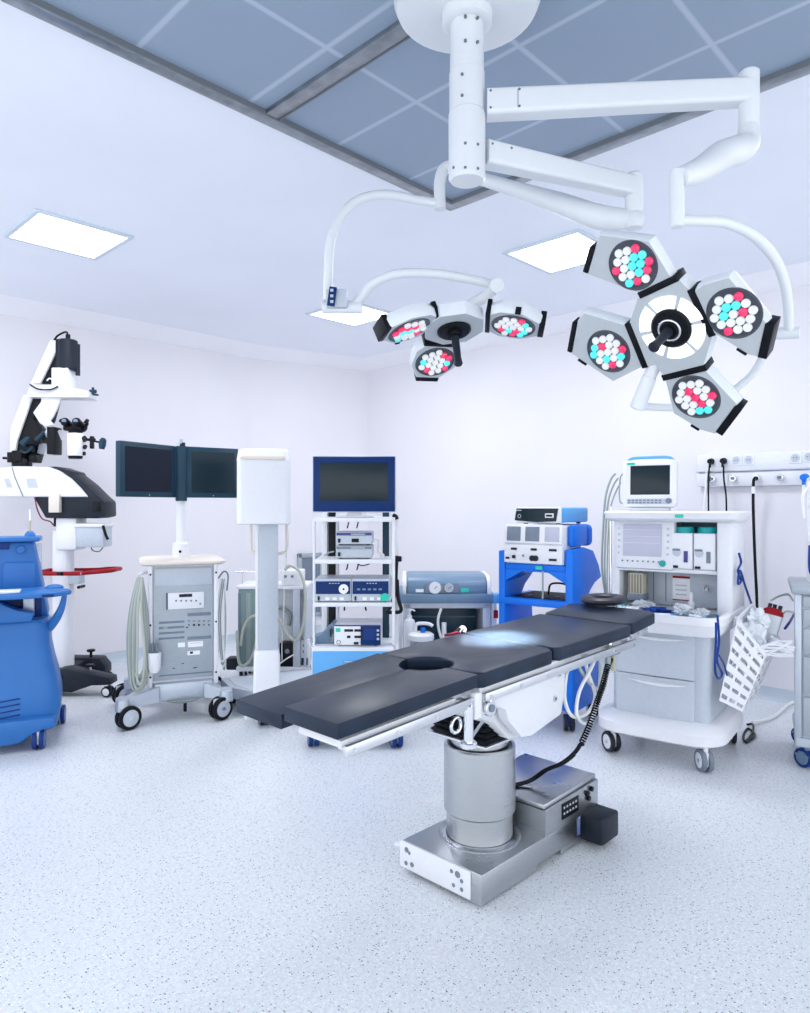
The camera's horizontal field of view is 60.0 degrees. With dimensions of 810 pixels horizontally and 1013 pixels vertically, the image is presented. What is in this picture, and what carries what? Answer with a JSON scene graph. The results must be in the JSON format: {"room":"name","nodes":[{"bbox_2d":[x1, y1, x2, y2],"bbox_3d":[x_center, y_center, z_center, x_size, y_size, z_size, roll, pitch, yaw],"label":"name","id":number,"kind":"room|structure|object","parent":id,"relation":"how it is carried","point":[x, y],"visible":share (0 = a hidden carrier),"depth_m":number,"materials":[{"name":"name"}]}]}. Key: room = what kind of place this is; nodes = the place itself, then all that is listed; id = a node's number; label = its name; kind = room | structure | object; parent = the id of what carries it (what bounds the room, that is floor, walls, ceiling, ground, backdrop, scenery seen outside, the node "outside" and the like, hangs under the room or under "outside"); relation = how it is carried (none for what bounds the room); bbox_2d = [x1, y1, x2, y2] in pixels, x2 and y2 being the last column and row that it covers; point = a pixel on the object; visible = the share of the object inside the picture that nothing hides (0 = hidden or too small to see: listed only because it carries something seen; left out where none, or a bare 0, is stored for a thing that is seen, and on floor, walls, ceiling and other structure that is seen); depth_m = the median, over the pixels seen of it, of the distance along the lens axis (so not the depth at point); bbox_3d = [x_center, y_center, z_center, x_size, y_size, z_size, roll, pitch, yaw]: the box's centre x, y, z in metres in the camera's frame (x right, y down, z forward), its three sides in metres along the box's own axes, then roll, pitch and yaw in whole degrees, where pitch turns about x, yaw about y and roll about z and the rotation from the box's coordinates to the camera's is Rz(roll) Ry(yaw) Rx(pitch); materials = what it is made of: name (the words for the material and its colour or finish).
{"room":"operating room","nodes":[
{"label":"operating room","id":0,"kind":"room"},
{"bbox_2d":[0,314,251,654],"bbox_3d":[-4.433,-0.130,5.165,0.120,3.260,7.690,0,0,44],"label":"wall","id":1,"kind":"structure","parent":0,"point":[152,392],"depth_m":6.87,"materials":[{"name":"paint"}]},
{"bbox_2d":[252,358,366,624],"bbox_3d":[-1.095,-0.130,8.346,0.516,3.260,1.524,0,0,44],"label":"wall","id":2,"kind":"structure","parent":0,"point":[307,411],"depth_m":8.22,"materials":[{"name":"paint"}]},
{"bbox_2d":[297,553,321,616],"bbox_3d":[-1.106,0.919,8.233,0.328,0.745,0.034,0,0,-30],"label":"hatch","id":3,"kind":"object","parent":2,"relation":"attached to","point":[304,560],"visible":0.34,"depth_m":8.22,"materials":[{"name":"grey metal"}]},
{"bbox_2d":[0,261,809,370],"bbox_3d":[-0.404,-1.712,2.259,9.716,0.095,9.094,0,0,44],"label":"trim","id":4,"kind":"structure","parent":2,"relation":"attached to","point":[766,281],"depth_m":6.81,"materials":[{"name":"paint"}]},
{"bbox_2d":[95,623,793,704],"bbox_3d":[-0.404,1.450,2.259,9.716,0.100,9.094,0,0,44],"label":"baseboard","id":5,"kind":"structure","parent":2,"relation":"attached to","point":[780,695],"depth_m":6.34,"materials":[{"name":"white plastic"}]},
{"bbox_2d":[0,632,809,1012],"bbox_3d":[-0.404,1.550,2.259,9.716,0.100,9.094,0,0,44],"label":"floor","id":6,"kind":"structure","parent":0,"point":[191,861],"depth_m":2.81,"materials":[{"name":"plastic"}]},
{"bbox_2d":[0,509,71,749],"bbox_3d":[-2.498,0.760,4.474,0.685,1.480,0.754,0,0,-24],"label":"console","id":7,"kind":"object","parent":6,"relation":"on","point":[31,688],"visible":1,"depth_m":4.37,"materials":[{"name":"blue plastic"}]},
{"bbox_2d":[0,586,71,599],"bbox_3d":[-2.498,0.531,4.332,0.637,0.044,0.707,0,0,44],"label":"tray","id":8,"kind":"object","parent":7,"relation":"on","point":[6,592],"depth_m":4.30,"materials":[{"name":"blue plastic"}]},
{"bbox_2d":[0,331,122,696],"bbox_3d":[-2.790,0.039,5.785,0.984,2.922,0.590,0,0,0],"label":"microscope","id":9,"kind":"object","parent":6,"relation":"on","point":[68,495],"visible":0.88,"depth_m":5.62,"materials":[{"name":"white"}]},
{"bbox_2d":[4,479,37,487],"bbox_3d":[-3.051,-0.187,5.579,0.270,0.072,0.004,0,0,0],"label":"vent grille","id":10,"kind":"object","parent":9,"relation":"attached to","point":[8,483],"depth_m":5.58,"materials":[{"name":"white plastic"}]},
{"bbox_2d":[112,439,237,729],"bbox_3d":[-1.671,0.502,5.146,0.902,1.996,0.781,0,0,-21],"label":"cart","id":11,"kind":"object","parent":6,"relation":"on","point":[181,616],"visible":0.99,"depth_m":4.97,"materials":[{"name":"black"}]},
{"bbox_2d":[116,440,175,497],"bbox_3d":[-1.806,-0.254,4.914,0.398,0.376,0.359,0,0,-21],"label":"monitor","id":12,"kind":"object","parent":11,"relation":"on","point":[142,469],"depth_m":4.87,"materials":[{"name":"black"}]},
{"bbox_2d":[159,612,210,639],"bbox_3d":[-1.559,0.852,4.980,0.352,0.190,0.006,0,0,-21],"label":"vent grille","id":13,"kind":"object","parent":11,"relation":"attached to","point":[200,613],"depth_m":4.97,"materials":[{"name":"grey metal"}]},
{"bbox_2d":[187,446,237,497],"bbox_3d":[-1.450,-0.254,5.283,0.391,0.376,0.131,0,0,-21],"label":"monitor","id":14,"kind":"object","parent":11,"relation":"on","point":[211,472],"depth_m":5.25,"materials":[{"name":"black"}]},
{"bbox_2d":[221,448,311,724],"bbox_3d":[-0.815,0.552,5.225,1.046,1.896,0.925,0,0,-28],"label":"column","id":15,"kind":"structure","parent":6,"relation":"on","point":[263,474],"depth_m":4.76,"materials":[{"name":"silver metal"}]},
{"bbox_2d":[226,528,312,675],"bbox_3d":[-0.926,0.715,6.035,1.218,1.569,0.705,0,0,27],"label":"cart","id":16,"kind":"object","parent":6,"relation":"on","point":[294,593],"visible":0.59,"depth_m":5.96,"materials":[{"name":"grey metal"}]},
{"bbox_2d":[226,656,237,669],"bbox_3d":[-1.472,1.350,6.065,0.120,0.100,0.130,0,0,0],"label":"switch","id":17,"kind":"object","parent":16,"relation":"attached to","point":[231,662],"depth_m":6.00,"materials":[{"name":"black plastic"}]},
{"bbox_2d":[307,512,402,747],"bbox_3d":[-0.323,0.765,4.616,0.624,1.469,0.587,0,0,0],"label":"tower","id":18,"kind":"object","parent":6,"relation":"on","point":[325,656],"visible":0.51,"depth_m":4.45,"materials":[{"name":"white metal"}]},
{"bbox_2d":[312,619,336,642],"bbox_3d":[-0.525,0.814,4.550,0.150,0.133,0.200,0,0,0],"label":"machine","id":19,"kind":"object","parent":18,"relation":"on","point":[326,636],"visible":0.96,"depth_m":4.51,"materials":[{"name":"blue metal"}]},
{"bbox_2d":[315,575,353,601],"bbox_3d":[-0.454,0.530,4.551,0.230,0.148,0.308,0,0,0],"label":"source","id":20,"kind":"object","parent":18,"relation":"on","point":[327,587],"visible":0.96,"depth_m":4.41,"materials":[{"name":"blue metal"}]},
{"bbox_2d":[314,635,391,646],"bbox_3d":[-0.327,0.895,4.620,0.491,0.028,0.400,0,0,0],"label":"shelf","id":21,"kind":"object","parent":18,"relation":"attached to","point":[386,639],"depth_m":4.45,"materials":[{"name":"white metal"}]},
{"bbox_2d":[314,596,391,606],"bbox_3d":[-0.327,0.618,4.620,0.491,0.028,0.400,0,0,0],"label":"shelf","id":22,"kind":"object","parent":18,"relation":"attached to","point":[324,603],"depth_m":4.42,"materials":[{"name":"white metal"}]},
{"bbox_2d":[314,555,391,563],"bbox_3d":[-0.327,0.348,4.620,0.491,0.028,0.400,0,0,0],"label":"shelf","id":23,"kind":"object","parent":18,"relation":"attached to","point":[327,559],"depth_m":4.42,"materials":[{"name":"white metal"}]},
{"bbox_2d":[314,517,391,521],"bbox_3d":[-0.327,0.083,4.620,0.491,0.028,0.400,0,0,0],"label":"shelf","id":24,"kind":"object","parent":18,"relation":"attached to","point":[316,519],"depth_m":4.42,"materials":[{"name":"white metal"}]},
{"bbox_2d":[312,456,395,516],"bbox_3d":[-0.323,-0.127,4.538,0.531,0.390,0.203,0,0,0],"label":"monitor","id":25,"kind":"object","parent":18,"relation":"on","point":[353,485],"visible":1,"depth_m":4.44,"materials":[{"name":"blue"}]},
{"bbox_2d":[336,544,373,558],"bbox_3d":[-0.323,0.291,4.574,0.228,0.084,0.252,0,0,0],"label":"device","id":26,"kind":"object","parent":18,"relation":"on","point":[345,550],"visible":0.97,"depth_m":4.45,"materials":[{"name":"white metal"}]},
{"bbox_2d":[336,531,373,544],"bbox_3d":[-0.323,0.204,4.574,0.228,0.084,0.252,0,0,0],"label":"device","id":27,"kind":"object","parent":26,"relation":"on","point":[342,537],"visible":1,"depth_m":4.45,"materials":[{"name":"white metal"}]},
{"bbox_2d":[334,618,381,644],"bbox_3d":[-0.299,0.813,4.557,0.296,0.134,0.286,0,0,0],"label":"electrosurgical unit","id":28,"kind":"object","parent":18,"relation":"on","point":[347,631],"visible":1,"depth_m":4.42,"materials":[{"name":"white metal"}]},
{"bbox_2d":[351,575,389,601],"bbox_3d":[-0.218,0.530,4.554,0.240,0.148,0.302,0,0,0],"label":"insufflator","id":29,"kind":"object","parent":18,"relation":"on","point":[363,587],"visible":1,"depth_m":4.41,"materials":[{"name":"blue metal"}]},
{"bbox_2d":[236,603,654,905],"bbox_3d":[0.377,1.018,2.991,0.633,0.963,2.164,0,0,44],"label":"table","id":30,"kind":"object","parent":6,"relation":"on","point":[482,690],"visible":1,"depth_m":2.80,"materials":[{"name":"leather"}]},
{"bbox_2d":[563,661,608,724],"bbox_3d":[0.870,0.833,3.247,0.089,0.292,0.559,0,0,37],"label":"cable","id":31,"kind":"object","parent":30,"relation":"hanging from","point":[587,676],"visible":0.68,"depth_m":3.13,"materials":[{"name":"white plastic"}]},
{"bbox_2d":[585,786,593,800],"bbox_3d":[0.831,1.292,3.158,0.012,0.057,0.056,0,0,44],"label":"socket","id":32,"kind":"object","parent":30,"relation":"attached to","point":[589,790],"depth_m":3.15,"materials":[{"name":"black"}]},
{"bbox_2d":[580,593,626,605],"bbox_3d":[1.087,0.509,3.846,0.248,0.049,0.248,0,0,-1],"label":"ring","id":33,"kind":"object","parent":30,"relation":"on","point":[597,599],"visible":1,"depth_m":3.77,"materials":[{"name":"grey plastic"}]},
{"bbox_2d":[398,571,498,648],"bbox_3d":[0.320,1.012,5.380,0.790,0.975,0.900,0,0,0],"label":"cart","id":34,"kind":"object","parent":6,"relation":"on","point":[465,598],"visible":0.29,"depth_m":5.29,"materials":[{"name":"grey metal"}]},
{"bbox_2d":[404,609,414,647],"bbox_3d":[0.035,0.927,5.220,0.088,0.334,0.088,0,0,0],"label":"pump bottle","id":35,"kind":"object","parent":34,"relation":"on","point":[409,623],"visible":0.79,"depth_m":5.19,"materials":[{"name":"white plastic"}]},
{"bbox_2d":[408,622,433,645],"bbox_3d":[0.116,0.965,5.100,0.192,0.258,0.192,0,0,0],"label":"jar","id":36,"kind":"object","parent":34,"relation":"on","point":[416,637],"visible":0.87,"depth_m":5.05,"materials":[{"name":"white plastic"}]},
{"bbox_2d":[410,641,428,645],"bbox_3d":[0.116,1.029,5.100,0.164,0.130,0.164,0,0,0],"label":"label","id":37,"kind":"object","parent":36,"relation":"attached to","point":[412,643],"depth_m":5.03,"materials":[{"name":"white paper"}]},
{"bbox_2d":[437,608,448,638],"bbox_3d":[0.298,0.924,5.217,0.113,0.336,0.067,0,0,-24],"label":"hose","id":38,"kind":"object","parent":34,"relation":"on","point":[440,609],"visible":0.6,"depth_m":5.21,"materials":[{"name":"white plastic"}]},
{"bbox_2d":[444,626,466,636],"bbox_3d":[0.232,0.568,3.203,0.132,0.040,0.024,0,0,-40],"label":"strap","id":39,"kind":"object","parent":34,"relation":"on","point":[458,630],"visible":1,"depth_m":3.21,"materials":[{"name":"red"}]},
{"bbox_2d":[499,547,600,730],"bbox_3d":[1.030,0.890,5.014,0.593,1.220,0.559,0,0,36],"label":"equipment cart","id":40,"kind":"object","parent":6,"relation":"on","point":[580,571],"visible":0.43,"depth_m":4.86,"materials":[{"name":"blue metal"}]},
{"bbox_2d":[499,590,570,607],"bbox_3d":[1.022,0.660,5.002,0.540,0.050,0.475,0,0,36],"label":"shelf","id":41,"kind":"object","parent":40,"relation":"attached to","point":[517,597],"depth_m":4.90,"materials":[{"name":"blue plastic"}]},
{"bbox_2d":[506,563,564,571],"bbox_3d":[0.960,0.417,4.917,0.450,0.045,0.245,0,0,36],"label":"shelf","id":42,"kind":"object","parent":40,"relation":"attached to","point":[510,567],"depth_m":4.83,"materials":[{"name":"blue plastic"}]},
{"bbox_2d":[504,523,591,564],"bbox_3d":[1.017,0.257,4.955,0.477,0.272,0.456,0,0,36],"label":"electrosurgery generator","id":43,"kind":"object","parent":40,"relation":"on","point":[536,543],"visible":0.98,"depth_m":4.78,"materials":[{"name":"grey plastic"}]},
{"bbox_2d":[515,507,587,523],"bbox_3d":[1.035,0.062,4.954,0.350,0.118,0.436,0,0,40],"label":"medical device","id":44,"kind":"object","parent":43,"relation":"on","point":[525,515],"visible":1,"depth_m":4.80,"materials":[{"name":"blue"}]},
{"bbox_2d":[545,513,553,517],"bbox_3d":[0.972,0.061,4.726,0.065,0.030,0.007,0,0,40],"label":"socket","id":45,"kind":"object","parent":44,"relation":"attached to","point":[547,515],"depth_m":4.72,"materials":[{"name":"black"}]},
{"bbox_2d":[598,473,751,771],"bbox_3d":[1.570,0.637,4.298,0.894,1.725,1.144,0,0,36],"label":"machine","id":46,"kind":"object","parent":6,"relation":"on","point":[668,686],"visible":0.96,"depth_m":4.23,"materials":[{"name":"white plastic"}]},
{"bbox_2d":[617,605,640,609],"bbox_3d":[1.380,0.633,4.341,0.167,0.045,0.138,0,0,6],"label":"plastic wrapper","id":47,"kind":"object","parent":46,"relation":"on","point":[627,606],"visible":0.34,"depth_m":4.33,"materials":[{"name":"white plastic"}]},
{"bbox_2d":[631,599,656,608],"bbox_3d":[1.531,0.625,4.503,0.128,0.061,0.167,0,0,-32],"label":"plastic wrapper","id":48,"kind":"object","parent":46,"relation":"on","point":[641,603],"visible":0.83,"depth_m":4.48,"materials":[{"name":"white"}]},
{"bbox_2d":[619,456,677,510],"bbox_3d":[1.593,-0.151,4.600,0.360,0.360,0.175,0,0,28],"label":"patient monitor","id":49,"kind":"object","parent":46,"relation":"on","point":[648,485],"visible":1,"depth_m":4.54,"materials":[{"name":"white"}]},
{"bbox_2d":[642,607,673,612],"bbox_3d":[1.556,0.636,4.317,0.190,0.038,0.093,0,0,36],"label":"glove","id":50,"kind":"object","parent":46,"relation":"on","point":[651,609],"visible":0.88,"depth_m":4.29,"materials":[{"name":"blue rubber"}]},
{"bbox_2d":[654,613,675,615],"bbox_3d":[1.552,0.645,4.189,0.123,0.020,0.020,0,0,16],"label":"syringe","id":51,"kind":"object","parent":46,"relation":"on","point":[654,613],"visible":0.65,"depth_m":4.18,"materials":[{"name":"white plastic"}]},
{"bbox_2d":[611,600,743,626],"bbox_3d":[1.648,0.646,4.374,0.750,0.044,0.760,0,0,36],"label":"tray","id":52,"kind":"object","parent":46,"relation":"on","point":[726,614],"depth_m":4.10,"materials":[{"name":"white metal"}]},
{"bbox_2d":[604,511,750,522],"bbox_3d":[1.736,0.062,4.495,0.810,0.065,0.470,0,0,36],"label":"shelf","id":53,"kind":"object","parent":46,"relation":"attached to","point":[616,516],"depth_m":4.30,"materials":[{"name":"white plastic"}]},
{"bbox_2d":[671,602,692,614],"bbox_3d":[1.691,0.621,4.282,0.129,0.069,0.129,0,0,36],"label":"plastic wrapper","id":54,"kind":"object","parent":46,"relation":"on","point":[680,609],"visible":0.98,"depth_m":4.25,"materials":[{"name":"white"}]},
{"bbox_2d":[648,620,733,637],"bbox_3d":[1.648,0.705,4.374,0.740,0.080,0.750,0,0,36],"label":"countertop","id":55,"kind":"structure","parent":46,"relation":"on","point":[660,628],"depth_m":3.98,"materials":[{"name":"white plastic"}]},
{"bbox_2d":[688,592,694,609],"bbox_3d":[1.800,0.597,4.412,0.044,0.118,0.044,0,0,36],"label":"bottle","id":56,"kind":"object","parent":46,"relation":"on","point":[691,602],"visible":0.7,"depth_m":4.40,"materials":[{"name":"white plastic"}]},
{"bbox_2d":[689,614,707,617],"bbox_3d":[1.715,0.645,4.108,0.020,0.020,0.123,0,0,-24],"label":"syringe","id":57,"kind":"object","parent":46,"relation":"on","point":[690,615],"visible":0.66,"depth_m":4.11,"materials":[{"name":"white plastic"}]},
{"bbox_2d":[692,608,710,616],"bbox_3d":[1.767,0.630,4.185,0.105,0.050,0.147,0,0,36],"label":"plastic wrapper","id":58,"kind":"object","parent":46,"relation":"on","point":[703,612],"visible":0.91,"depth_m":4.16,"materials":[{"name":"white"}]},
{"bbox_2d":[719,603,780,710],"bbox_3d":[2.013,0.870,4.084,0.208,0.584,0.436,0,0,44],"label":"basket","id":59,"kind":"object","parent":46,"relation":"hanging from","point":[750,665],"visible":0.9,"depth_m":3.99,"materials":[{"name":"white plastic"}]},
{"bbox_2d":[737,621,766,650],"bbox_3d":[2.005,0.748,4.057,0.168,0.184,0.131,0,0,19],"label":"plastic bag","id":60,"kind":"object","parent":59,"relation":"in","point":[757,631],"visible":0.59,"depth_m":4.03,"materials":[{"name":"white plastic"}]},
{"bbox_2d":[746,607,770,628],"bbox_3d":[2.062,0.655,4.103,0.131,0.138,0.136,0,0,22],"label":"plastic bag","id":61,"kind":"object","parent":59,"relation":"in","point":[758,616],"visible":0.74,"depth_m":4.07,"materials":[{"name":"white"}]},
{"bbox_2d":[747,640,794,656],"bbox_3d":[2.067,0.805,3.977,0.261,0.102,0.027,0,0,10],"label":"bundle","id":62,"kind":"object","parent":59,"relation":"in","point":[789,642],"visible":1,"depth_m":3.97,"materials":[{"name":"white plastic"}]},
{"bbox_2d":[763,603,783,634],"bbox_3d":[2.168,0.665,4.158,0.128,0.187,0.072,0,0,36],"label":"pack","id":63,"kind":"object","parent":59,"relation":"in","point":[776,615],"visible":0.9,"depth_m":4.13,"materials":[{"name":"white plastic"}]},
{"bbox_2d":[767,638,787,652],"bbox_3d":[2.142,0.797,4.067,0.101,0.076,0.152,0,0,-5],"label":"plastic bag","id":64,"kind":"object","parent":59,"relation":"in","point":[770,639],"visible":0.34,"depth_m":4.04,"materials":[{"name":"white plastic"}]},
{"bbox_2d":[742,723,755,743],"bbox_3d":[2.273,1.491,4.624,0.079,0.013,0.450,0,0,31],"label":"power cable","id":65,"kind":"object","parent":6,"relation":"on","point":[749,738],"visible":1,"depth_m":4.57,"materials":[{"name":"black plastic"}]},
{"bbox_2d":[751,701,793,723],"bbox_3d":[2.720,1.483,5.096,0.897,0.024,0.070,0,0,-42],"label":"hose","id":66,"kind":"object","parent":6,"relation":"on","point":[791,702],"visible":0.75,"depth_m":4.96,"materials":[{"name":"white plastic"}]},
{"bbox_2d":[788,576,809,767],"bbox_3d":[2.635,0.975,4.114,0.670,1.050,0.600,0,0,27],"label":"cart","id":67,"kind":"object","parent":6,"relation":"on","point":[799,586],"visible":1,"depth_m":4.00,"materials":[{"name":"silver metal"}]},
{"bbox_2d":[770,593,793,614],"bbox_3d":[2.422,0.631,4.464,0.062,0.185,0.703,0,0,39],"label":"hose","id":68,"kind":"object","parent":67,"relation":"attached to","point":[784,594],"visible":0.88,"depth_m":4.37,"materials":[{"name":"grey plastic"}]},
{"bbox_2d":[784,613,793,629],"bbox_3d":[2.511,0.748,4.571,0.028,0.049,0.433,0,0,36],"label":"hose","id":69,"kind":"object","parent":67,"relation":"attached to","point":[792,616],"visible":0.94,"depth_m":4.46,"materials":[{"name":"blue plastic"}]},
{"bbox_2d":[788,576,809,594],"bbox_3d":[2.635,0.475,4.114,0.670,0.050,0.600,0,0,27],"label":"countertop","id":70,"kind":"structure","parent":67,"relation":"on","point":[798,585],"depth_m":4.01,"materials":[{"name":"white plastic"}]},
{"bbox_2d":[801,477,809,582],"bbox_3d":[2.609,0.138,4.104,0.518,0.620,0.241,0,0,27],"label":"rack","id":71,"kind":"object","parent":70,"relation":"on","point":[807,488],"visible":1,"depth_m":4.13,"materials":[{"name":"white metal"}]},
{"bbox_2d":[0,1,809,357],"bbox_3d":[-0.404,-1.810,2.259,9.716,0.100,9.094,0,0,44],"label":"ceiling","id":72,"kind":"structure","parent":0,"point":[229,215],"depth_m":4.19,"materials":[{"name":"paint"}]},
{"bbox_2d":[3,208,133,259],"bbox_3d":[-2.187,-1.750,4.563,0.600,0.017,0.600,0,0,44],"label":"recessed light","id":73,"kind":"object","parent":72,"relation":"in","point":[40,228],"visible":1,"depth_m":4.53,"materials":[{"name":"white plastic"}]},
{"bbox_2d":[305,300,389,326],"bbox_3d":[-0.483,-1.750,6.401,0.600,0.017,0.600,0,0,44],"label":"recessed light","id":74,"kind":"object","parent":72,"relation":"in","point":[369,314],"visible":0.6,"depth_m":6.46,"materials":[{"name":"white plastic"}]},
{"bbox_2d":[311,306,387,324],"bbox_3d":[-0.483,-1.752,6.401,0.540,0.008,0.540,0,0,44],"label":"diffuser","id":75,"kind":"object","parent":74,"relation":"attached to","point":[369,314],"depth_m":6.46,"materials":[{"name":"white plastic"}]},
{"bbox_2d":[0,0,809,210],"bbox_3d":[0.567,-1.742,1.939,3.442,0.034,2.700,0,0,44],"label":"ceiling panel","id":76,"kind":"object","parent":72,"relation":"attached to","point":[343,79],"visible":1,"depth_m":2.73,"materials":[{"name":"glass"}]},
{"bbox_2d":[394,0,539,188],"bbox_3d":[0.210,-1.433,2.380,0.496,0.665,0.496,0,0,0],"label":"ceiling mount","id":77,"kind":"object","parent":72,"relation":"attached to","point":[464,30],"depth_m":2.34,"materials":[{"name":"grey metal"}]},
{"bbox_2d":[321,139,644,381],"bbox_3d":[0.264,-0.982,2.690,1.180,0.890,0.561,0,0,27],"label":"light","id":78,"kind":"object","parent":77,"relation":"attached to","point":[442,327],"visible":0.97,"depth_m":2.68,"materials":[{"name":"grey metal"}]},
{"bbox_2d":[486,66,799,435],"bbox_3d":[0.827,-0.835,2.330,1.107,1.192,0.607,0,0,0],"label":"light","id":79,"kind":"object","parent":77,"relation":"attached to","point":[676,321],"visible":1,"depth_m":2.28,"materials":[{"name":"grey metal"}]},
{"bbox_2d":[502,229,597,274],"bbox_3d":[1.095,-1.750,4.864,0.600,0.017,0.600,0,0,44],"label":"recessed light","id":80,"kind":"object","parent":72,"relation":"in","point":[568,250],"visible":0.75,"depth_m":4.83,"materials":[{"name":"white plastic"}]},
{"bbox_2d":[367,284,809,690],"bbox_3d":[2.934,-0.130,5.440,9.320,3.260,0.120,0,0,44],"label":"wall","id":81,"kind":"structure","parent":0,"point":[525,423],"depth_m":6.80,"materials":[{"name":"paint"}]},
{"bbox_2d":[696,450,809,486],"bbox_3d":[3.563,-0.291,4.678,3.200,0.262,0.104,0,0,44],"label":"rail","id":82,"kind":"object","parent":81,"relation":"attached to","point":[776,468],"visible":1,"depth_m":5.46,"materials":[{"name":"white"}]},
{"bbox_2d":[703,470,707,510],"bbox_3d":[2.431,0.235,5.689,0.053,1.054,0.028,0,0,-7],"label":"gas hose","id":83,"kind":"object","parent":82,"relation":"hanging from","point":[706,473],"visible":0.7,"depth_m":5.68,"materials":[{"name":"white"}]},
{"bbox_2d":[707,458,714,467],"bbox_3d":[2.474,-0.353,5.686,0.052,0.077,0.045,0,0,44],"label":"plug","id":84,"kind":"object","parent":82,"relation":"attached to","point":[710,461],"visible":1,"depth_m":5.67,"materials":[{"name":"black plastic"}]},
{"bbox_2d":[708,464,709,510],"bbox_3d":[2.457,0.371,5.649,0.040,1.420,0.047,0,0,21],"label":"cable","id":85,"kind":"object","parent":84,"relation":"hanging from","point":[709,464],"visible":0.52,"depth_m":5.66,"materials":[{"name":"black plastic"}]},
{"bbox_2d":[709,476,715,481],"bbox_3d":[2.482,-0.223,5.678,0.052,0.052,0.045,0,0,44],"label":"outlet","id":86,"kind":"object","parent":82,"relation":"attached to","point":[712,478],"depth_m":5.66,"materials":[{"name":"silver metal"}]},
{"bbox_2d":[720,458,726,466],"bbox_3d":[2.545,-0.353,5.618,0.052,0.077,0.045,0,0,44],"label":"plug","id":87,"kind":"object","parent":82,"relation":"attached to","point":[723,461],"visible":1,"depth_m":5.60,"materials":[{"name":"black plastic"}]},
{"bbox_2d":[723,465,726,510],"bbox_3d":[2.542,0.368,5.568,0.053,1.390,0.054,0,0,44],"label":"cable","id":88,"kind":"object","parent":87,"relation":"hanging from","point":[723,465],"visible":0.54,"depth_m":5.58,"materials":[{"name":"black plastic"}]},
{"bbox_2d":[729,475,736,481],"bbox_3d":[2.600,-0.223,5.564,0.052,0.052,0.045,0,0,44],"label":"outlet","id":89,"kind":"object","parent":82,"relation":"attached to","point":[732,478],"depth_m":5.56,"materials":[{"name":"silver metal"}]},
{"bbox_2d":[731,455,741,465],"bbox_3d":[2.628,-0.366,5.566,0.085,0.085,0.016,0,0,44],"label":"power socket","id":90,"kind":"object","parent":82,"relation":"attached to","point":[736,460],"depth_m":5.56,"materials":[{"name":"white plastic"}]},
{"bbox_2d":[743,454,754,464],"bbox_3d":[2.694,-0.366,5.502,0.085,0.085,0.016,0,0,44],"label":"power socket","id":91,"kind":"object","parent":82,"relation":"attached to","point":[748,459],"depth_m":5.50,"materials":[{"name":"white plastic"}]},
{"bbox_2d":[751,477,759,680],"bbox_3d":[2.716,0.562,5.440,0.048,1.586,0.106,0,0,44],"label":"gas hose","id":92,"kind":"object","parent":82,"relation":"hanging from","point":[753,488],"visible":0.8,"depth_m":5.44,"materials":[{"name":"black"}]},
{"bbox_2d":[776,474,783,480],"bbox_3d":[2.844,-0.221,5.330,0.052,0.052,0.045,0,0,44],"label":"outlet","id":93,"kind":"object","parent":82,"relation":"attached to","point":[779,477],"depth_m":5.32,"materials":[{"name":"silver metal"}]},
{"bbox_2d":[789,452,801,463],"bbox_3d":[2.933,-0.366,5.273,0.085,0.085,0.016,0,0,44],"label":"power socket","id":94,"kind":"object","parent":82,"relation":"attached to","point":[794,457],"depth_m":5.27,"materials":[{"name":"white plastic"}]},
{"bbox_2d":[800,474,808,491],"bbox_3d":[2.962,-0.176,5.212,0.060,0.140,0.050,0,0,44],"label":"connector","id":95,"kind":"object","parent":82,"relation":"attached to","point":[803,477],"visible":0.83,"depth_m":5.20,"materials":[{"name":"blue plastic"}]},
{"bbox_2d":[803,451,809,462],"bbox_3d":[2.998,-0.369,5.210,0.085,0.085,0.016,0,0,44],"label":"power socket","id":96,"kind":"object","parent":82,"relation":"attached to","point":[806,454],"depth_m":5.22,"materials":[{"name":"white plastic"}]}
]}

